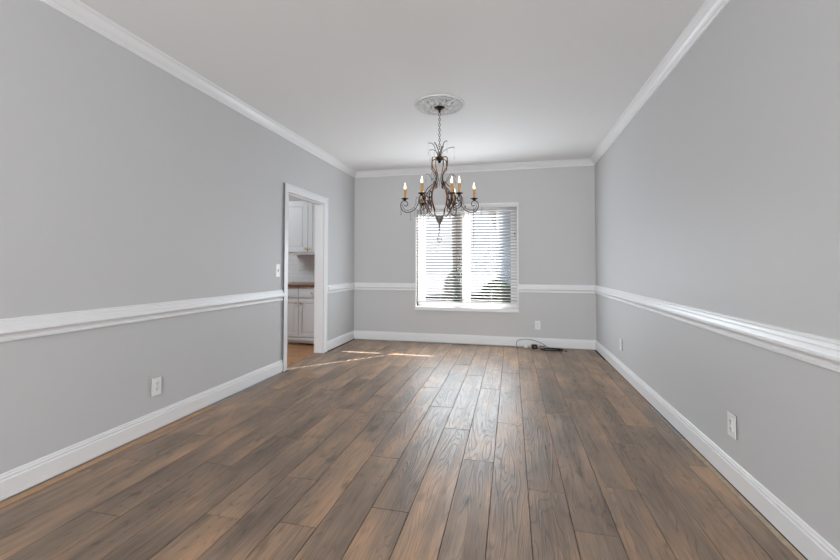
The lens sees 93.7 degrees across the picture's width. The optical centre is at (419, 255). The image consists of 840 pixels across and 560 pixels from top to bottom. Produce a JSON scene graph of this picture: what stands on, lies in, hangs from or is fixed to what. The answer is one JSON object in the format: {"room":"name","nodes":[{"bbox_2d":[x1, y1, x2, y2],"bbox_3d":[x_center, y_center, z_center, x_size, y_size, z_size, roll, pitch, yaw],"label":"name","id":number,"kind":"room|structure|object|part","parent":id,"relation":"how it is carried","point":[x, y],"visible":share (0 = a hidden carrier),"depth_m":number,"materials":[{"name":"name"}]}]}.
{"room":"empty dining room","nodes":[
{"label":"empty dining room","id":0,"kind":"room"},
{"bbox_2d":[0,0,354,501],"bbox_3d":[-2.257,-0.086,1.582,0.125,2.808,10.357,0,-2,13],"label":"wall","id":1,"kind":"structure","parent":0,"point":[123,182],"depth_m":2.58,"materials":[{"name":"paint"}]},
{"bbox_2d":[0,406,215,508],"bbox_3d":[-2.506,1.174,-0.009,0.061,0.004,6.810,0,-2,13],"label":"trim","id":2,"kind":"structure","parent":1,"relation":"attached to","point":[39,487],"depth_m":2.35,"materials":[{"name":"brown wood"}]},
{"bbox_2d":[0,360,282,500],"bbox_3d":[-2.423,1.117,0.531,0.016,0.126,7.898,0,-2,13],"label":"baseboard","id":3,"kind":"structure","parent":1,"relation":"attached to","point":[16,480],"depth_m":2.53,"materials":[{"name":"paint"}]},
{"bbox_2d":[0,290,284,341],"bbox_3d":[-2.413,0.337,0.550,0.033,0.116,7.898,0,-2,13],"label":"trim","id":4,"kind":"structure","parent":1,"relation":"attached to","point":[17,328],"depth_m":2.53,"materials":[{"name":"paint"}]},
{"bbox_2d":[151,376,161,396],"bbox_3d":[-1.892,0.938,2.826,0.014,0.126,0.078,0,-2,13],"label":"electrical outlet","id":5,"kind":"object","parent":1,"relation":"attached to","point":[155,382],"visible":1,"depth_m":2.82,"materials":[{"name":"white plastic"}]},
{"bbox_2d":[39,0,356,177],"bbox_3d":[-2.160,-1.446,1.596,0.070,0.088,9.957,0,-2,13],"label":"trim","id":6,"kind":"structure","parent":1,"relation":"attached to","point":[76,10],"depth_m":2.94,"materials":[{"name":"paint"}]},
{"bbox_2d":[209,372,283,405],"bbox_3d":[-1.645,1.281,3.839,0.035,0.003,1.080,0,-2,13],"label":"trim","id":7,"kind":"structure","parent":1,"relation":"attached to","point":[224,399],"depth_m":3.73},
{"bbox_2d":[276,264,279,276],"bbox_3d":[-1.548,0.162,4.309,0.022,0.138,0.074,0,-2,13],"label":"light switch","id":8,"kind":"object","parent":1,"relation":"attached to","point":[277,265],"visible":1,"depth_m":4.30,"materials":[{"name":"white plastic"}]},
{"bbox_2d":[282,182,327,371],"bbox_3d":[-1.468,0.249,4.933,0.154,2.117,1.067,0,-2,13],"label":"door frame","id":9,"kind":"structure","parent":1,"relation":"in","point":[321,203],"depth_m":5.35,"materials":[{"name":"paint"}]},
{"bbox_2d":[327,330,353,350],"bbox_3d":[-1.177,1.260,5.897,0.016,0.126,0.995,0,-2,13],"label":"baseboard","id":10,"kind":"structure","parent":1,"relation":"attached to","point":[337,341],"depth_m":5.84,"materials":[{"name":"paint"}]},
{"bbox_2d":[328,282,354,293],"bbox_3d":[-1.166,0.480,5.925,0.033,0.116,0.977,0,-2,13],"label":"trim","id":11,"kind":"structure","parent":1,"relation":"attached to","point":[334,288],"depth_m":5.87,"materials":[{"name":"paint"}]},
{"bbox_2d":[79,0,705,170],"bbox_3d":[-0.399,-1.558,1.196,3.932,0.120,10.267,0,-2,13],"label":"ceiling","id":12,"kind":"structure","parent":0,"point":[536,80],"depth_m":2.93,"materials":[{"name":"paint"}]},
{"bbox_2d":[414,94,464,115],"bbox_3d":[0.185,-1.412,3.731,0.476,0.037,0.476,0,-2,13],"label":"ceiling medallion","id":13,"kind":"object","parent":12,"relation":"attached to","point":[452,104],"visible":0.95,"depth_m":3.67,"materials":[{"name":"paint"}]},
{"bbox_2d":[400,105,482,242],"bbox_3d":[0.184,-0.764,3.714,0.672,1.297,0.742,1,-2,-34],"label":"chandelier","id":14,"kind":"object","parent":13,"relation":"hanging from","point":[439,158],"visible":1,"depth_m":3.69,"materials":[{"name":"brown metal"}]},
{"bbox_3d":[-0.058,-0.502,3.712,0.255,0.197,0.010,0,-2,1],"label":"arm","id":15,"kind":"part","parent":14,"relation":"part of","materials":[{"name":"brown metal"}]},
{"bbox_3d":[0.051,-0.501,3.486,0.010,0.184,0.224,-1,-2,31],"label":"arm","id":16,"kind":"part","parent":14,"relation":"part of","materials":[{"name":"brown metal"}]},
{"bbox_3d":[0.059,-0.490,3.932,0.010,0.184,0.224,1,-2,-29],"label":"arm","id":17,"kind":"part","parent":14,"relation":"part of","materials":[{"name":"brown metal"}]},
{"bbox_3d":[0.184,-1.154,3.724,0.018,0.402,0.018,2,-2,-45],"label":"chain","id":18,"kind":"part","parent":14,"relation":"part of","materials":[{"name":"metal"}]},
{"bbox_3d":[0.257,-0.478,3.480,0.015,0.109,0.134,1,-2,-18],"label":"short arm","id":19,"kind":"part","parent":14,"relation":"part of","materials":[{"name":"brown metal"}]},
{"bbox_3d":[0.308,-0.501,3.482,0.010,0.184,0.224,1,-2,-29],"label":"arm","id":20,"kind":"part","parent":14,"relation":"part of","materials":[{"name":"brown metal"}]},
{"bbox_3d":[0.425,-0.502,3.703,0.255,0.197,0.010,0,-2,1],"label":"arm","id":21,"kind":"part","parent":14,"relation":"part of","materials":[{"name":"brown metal"}]},
{"bbox_2d":[0,339,807,559],"bbox_3d":[-1.928,1.266,1.478,6.764,0.100,9.972,0,-2,13],"label":"floor","id":22,"kind":"structure","parent":0,"point":[142,497],"depth_m":2.19,"materials":[{"name":"brown wood"}]},
{"bbox_2d":[287,287,313,343],"bbox_3d":[-1.741,0.893,6.197,0.900,0.840,0.728,0,-2,13],"label":"base cabinet","id":23,"kind":"object","parent":22,"relation":"on","point":[300,319],"visible":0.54,"depth_m":5.87,"materials":[{"name":"paint"}]},
{"bbox_3d":[-2.031,0.928,5.935,0.441,0.560,0.020,0,-2,13],"label":"door","id":24,"kind":"part","parent":23,"relation":"part of","materials":[{"name":"paint"}]},
{"bbox_3d":[-2.030,0.553,5.944,0.441,0.136,0.023,0,-2,13],"label":"drawer","id":25,"kind":"part","parent":23,"relation":"part of","materials":[{"name":"paint"}]},
{"bbox_2d":[288,282,313,286],"bbox_3d":[-1.759,0.454,6.216,0.960,0.036,0.721,0,-2,13],"label":"countertop","id":26,"kind":"structure","parent":23,"relation":"on","point":[290,284],"depth_m":5.88,"materials":[{"name":"brown wood"}]},
{"bbox_3d":[-1.595,0.926,5.834,0.441,0.560,0.020,0,-2,13],"label":"door","id":27,"kind":"part","parent":23,"relation":"part of","materials":[{"name":"paint"}]},
{"bbox_3d":[-1.595,0.551,5.843,0.441,0.136,0.023,0,-2,13],"label":"drawer","id":28,"kind":"part","parent":23,"relation":"part of","materials":[{"name":"paint"}]},
{"bbox_2d":[531,344,538,348],"bbox_3d":[1.648,1.298,5.612,0.100,0.060,0.080,0,-2,2],"label":"power adapter","id":29,"kind":"object","parent":22,"relation":"on","point":[533,346],"visible":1,"depth_m":5.60,"materials":[{"name":"black plastic"}]},
{"bbox_2d":[539,348,562,350],"bbox_3d":[1.836,1.313,5.500,0.323,0.027,0.166,0,-2,13],"label":"coiled cable","id":30,"kind":"object","parent":22,"relation":"on","point":[542,349],"visible":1,"depth_m":5.52,"materials":[{"name":"black plastic"}]},
{"bbox_2d":[288,165,595,349],"bbox_3d":[-0.785,0.044,6.432,6.764,2.808,0.160,0,-2,13],"label":"wall","id":31,"kind":"structure","parent":0,"point":[556,206],"depth_m":5.90,"materials":[{"name":"paint"}]},
{"bbox_2d":[298,263,303,269],"bbox_3d":[-2.009,0.187,6.649,0.118,0.117,0.009,0,-2,13],"label":"kitchen outlet","id":32,"kind":"object","parent":31,"relation":"attached to","point":[300,265],"visible":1,"depth_m":6.65,"materials":[{"name":"white plastic"}]},
{"bbox_2d":[288,196,314,254],"bbox_3d":[-1.711,-0.583,6.367,0.900,1.135,0.460,0,-2,13],"label":"upper cabinet","id":33,"kind":"object","parent":31,"relation":"attached to","point":[301,222],"visible":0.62,"depth_m":6.20,"materials":[{"name":"paint"}]},
{"bbox_3d":[-1.756,-1.013,6.180,0.900,0.285,0.050,0,-2,13],"label":"cornice","id":34,"kind":"part","parent":33,"relation":"part of","materials":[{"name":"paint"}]},
{"bbox_3d":[-1.972,-0.457,6.231,0.441,0.805,0.020,0,-2,13],"label":"door","id":35,"kind":"part","parent":33,"relation":"part of","materials":[{"name":"paint"}]},
{"bbox_3d":[-1.536,-0.459,6.130,0.441,0.805,0.020,0,-2,13],"label":"door","id":36,"kind":"part","parent":33,"relation":"part of","materials":[{"name":"paint"}]},
{"bbox_2d":[354,282,414,290],"bbox_3d":[-0.574,0.490,6.272,1.030,0.116,0.033,0,-2,13],"label":"trim","id":37,"kind":"structure","parent":31,"relation":"attached to","point":[358,286],"depth_m":6.27,"materials":[{"name":"paint"}]},
{"bbox_2d":[415,202,518,312],"bbox_3d":[0.708,0.029,6.066,1.570,1.628,0.198,0,-2,13],"label":"window","id":38,"kind":"structure","parent":31,"relation":"in","point":[476,307],"depth_m":6.08,"materials":[{"name":"paint"}]},
{"bbox_2d":[417,205,463,302],"bbox_3d":[0.313,-0.023,6.084,0.744,1.483,0.074,0,-2,13],"label":"blind","id":39,"kind":"object","parent":38,"relation":"attached to","point":[437,208],"visible":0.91,"depth_m":6.09,"materials":[{"name":"white plastic"}]},
{"bbox_3d":[0.314,0.708,6.073,0.740,0.020,0.048,0,-2,13],"label":"rail","id":40,"kind":"part","parent":39,"relation":"part of","materials":[{"name":"white plastic"}]},
{"bbox_3d":[0.557,-0.263,6.006,0.003,0.914,0.006,0,-2,13],"label":"lift cord","id":41,"kind":"part","parent":39,"relation":"part of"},
{"bbox_3d":[0.707,0.816,6.046,1.570,0.053,0.198,0,-2,13],"label":"sill","id":42,"kind":"part","parent":38,"relation":"part of","materials":[{"name":"paint"}]},
{"bbox_2d":[466,204,516,303],"bbox_3d":[1.069,-0.026,5.908,0.746,1.483,0.074,0,-2,13],"label":"blind","id":43,"kind":"object","parent":38,"relation":"attached to","point":[500,206],"visible":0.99,"depth_m":5.92,"materials":[{"name":"white plastic"}]},
{"bbox_3d":[1.070,0.705,5.897,0.742,0.020,0.048,0,-2,13],"label":"rail","id":44,"kind":"part","parent":43,"relation":"part of","materials":[{"name":"white plastic"}]},
{"bbox_2d":[355,158,593,177],"bbox_3d":[0.705,-1.325,6.005,3.657,0.088,0.070,0,-2,13],"label":"trim","id":45,"kind":"structure","parent":31,"relation":"attached to","point":[572,162],"depth_m":5.95,"materials":[{"name":"paint"}]},
{"bbox_2d":[354,330,595,348],"bbox_3d":[0.707,1.264,5.963,3.657,0.126,0.016,0,-2,13],"label":"baseboard","id":46,"kind":"structure","parent":31,"relation":"attached to","point":[404,336],"depth_m":5.92,"materials":[{"name":"paint"}]},
{"bbox_2d":[535,321,539,329],"bbox_3d":[1.714,1.014,5.739,0.078,0.126,0.010,0,-2,13],"label":"electrical outlet","id":47,"kind":"object","parent":31,"relation":"attached to","point":[537,323],"visible":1,"depth_m":5.74,"materials":[{"name":"white plastic"}]},
{"bbox_2d":[519,284,594,292],"bbox_3d":[1.969,0.478,5.682,1.063,0.116,0.033,0,-2,13],"label":"trim","id":48,"kind":"structure","parent":31,"relation":"attached to","point":[522,287],"depth_m":5.68,"materials":[{"name":"paint"}]},
{"bbox_2d":[595,0,839,551],"bbox_3d":[1.440,-0.103,0.725,0.150,2.808,10.357,0,-2,13],"label":"wall","id":49,"kind":"structure","parent":0,"point":[721,194],"depth_m":2.02,"materials":[{"name":"paint"}]},
{"bbox_2d":[606,361,648,403],"bbox_3d":[2.135,1.291,4.143,0.015,0.003,1.600,0,-2,13],"label":"trim","id":50,"kind":"structure","parent":49,"relation":"attached to","point":[606,361],"depth_m":3.98,"materials":[{"name":"brown wood"}]},
{"bbox_2d":[590,0,730,164],"bbox_3d":[1.334,-1.462,0.785,0.070,0.088,9.957,0,-2,13],"label":"trim","id":51,"kind":"structure","parent":49,"relation":"attached to","point":[709,11],"depth_m":2.88,"materials":[{"name":"paint"}]},
{"bbox_2d":[648,404,683,438],"bbox_3d":[1.874,1.261,3.023,0.018,0.003,0.700,0,-2,13],"label":"trim","id":52,"kind":"structure","parent":49,"relation":"attached to","point":[664,420],"depth_m":2.97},
{"bbox_2d":[594,285,839,372],"bbox_3d":[1.350,0.347,0.734,0.033,0.116,9.957,0,-2,13],"label":"trim","id":53,"kind":"structure","parent":49,"relation":"attached to","point":[817,350],"depth_m":1.94,"materials":[{"name":"paint"}]},
{"bbox_2d":[595,340,839,559],"bbox_3d":[1.357,1.127,0.711,0.016,0.126,9.957,0,-2,13],"label":"baseboard","id":54,"kind":"structure","parent":49,"relation":"attached to","point":[813,546],"depth_m":2.02,"materials":[{"name":"paint"}]},
{"bbox_2d":[727,411,736,439],"bbox_3d":[1.686,0.917,2.129,0.014,0.126,0.078,0,-2,13],"label":"electrical outlet","id":55,"kind":"object","parent":49,"relation":"attached to","point":[731,418],"visible":1,"depth_m":2.12,"materials":[{"name":"white plastic"}]},
{"bbox_2d":[681,439,805,559],"bbox_3d":[0.999,1.160,-0.725,0.028,0.006,7.000,0,-2,13],"label":"trim","id":56,"kind":"structure","parent":49,"relation":"attached to","point":[747,504],"depth_m":1.92,"materials":[{"name":"brown wood"}]},
{"label":"outside","id":57,"kind":"structure","parent":0,"visible":0},
{"bbox_2d":[425,274,495,302],"bbox_3d":[8.604,2.518,37.045,80.000,0.200,63.833,0,-2,13],"label":"ground","id":58,"kind":"structure","parent":57,"point":[425,274],"depth_m":29.08,"materials":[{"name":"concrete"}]},
{"bbox_2d":[443,268,470,300],"bbox_3d":[0.941,1.010,10.020,0.769,1.379,0.604,0,-2,13],"label":"bush","id":59,"kind":"object","parent":58,"relation":"on","point":[457,268],"visible":0.4,"depth_m":9.91,"materials":[{"name":"green plant"}]},
{"bbox_2d":[452,212,461,276],"bbox_3d":[1.047,-1.454,11.109,3.512,6.366,3.484,0,-2,13],"label":"tree","id":60,"kind":"object","parent":58,"relation":"on","point":[452,212],"visible":0.02,"depth_m":10.94,"materials":[{"name":"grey plant"}]},
{"bbox_2d":[479,280,510,303],"bbox_3d":[2.293,1.211,11.767,1.052,1.080,0.907,0,-2,13],"label":"bush","id":61,"kind":"object","parent":58,"relation":"on","point":[492,280],"visible":0.39,"depth_m":11.56,"materials":[{"name":"green plant"}]},
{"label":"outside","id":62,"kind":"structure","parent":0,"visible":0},
{"bbox_2d":[470,292,489,301],"bbox_3d":[22.305,2.332,33.271,31.600,0.015,45.000,0,-2,13],"label":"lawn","id":63,"kind":"structure","parent":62,"point":[481,292],"depth_m":16.22,"materials":[{"name":"white"}]},
{"bbox_2d":[487,211,510,293],"bbox_3d":[8.169,-0.594,17.631,9.800,5.000,8.800,0,-2,13],"label":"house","id":64,"kind":"structure","parent":63,"relation":"on","point":[487,211],"depth_m":14.68,"materials":[{"name":"white"}]}
]}

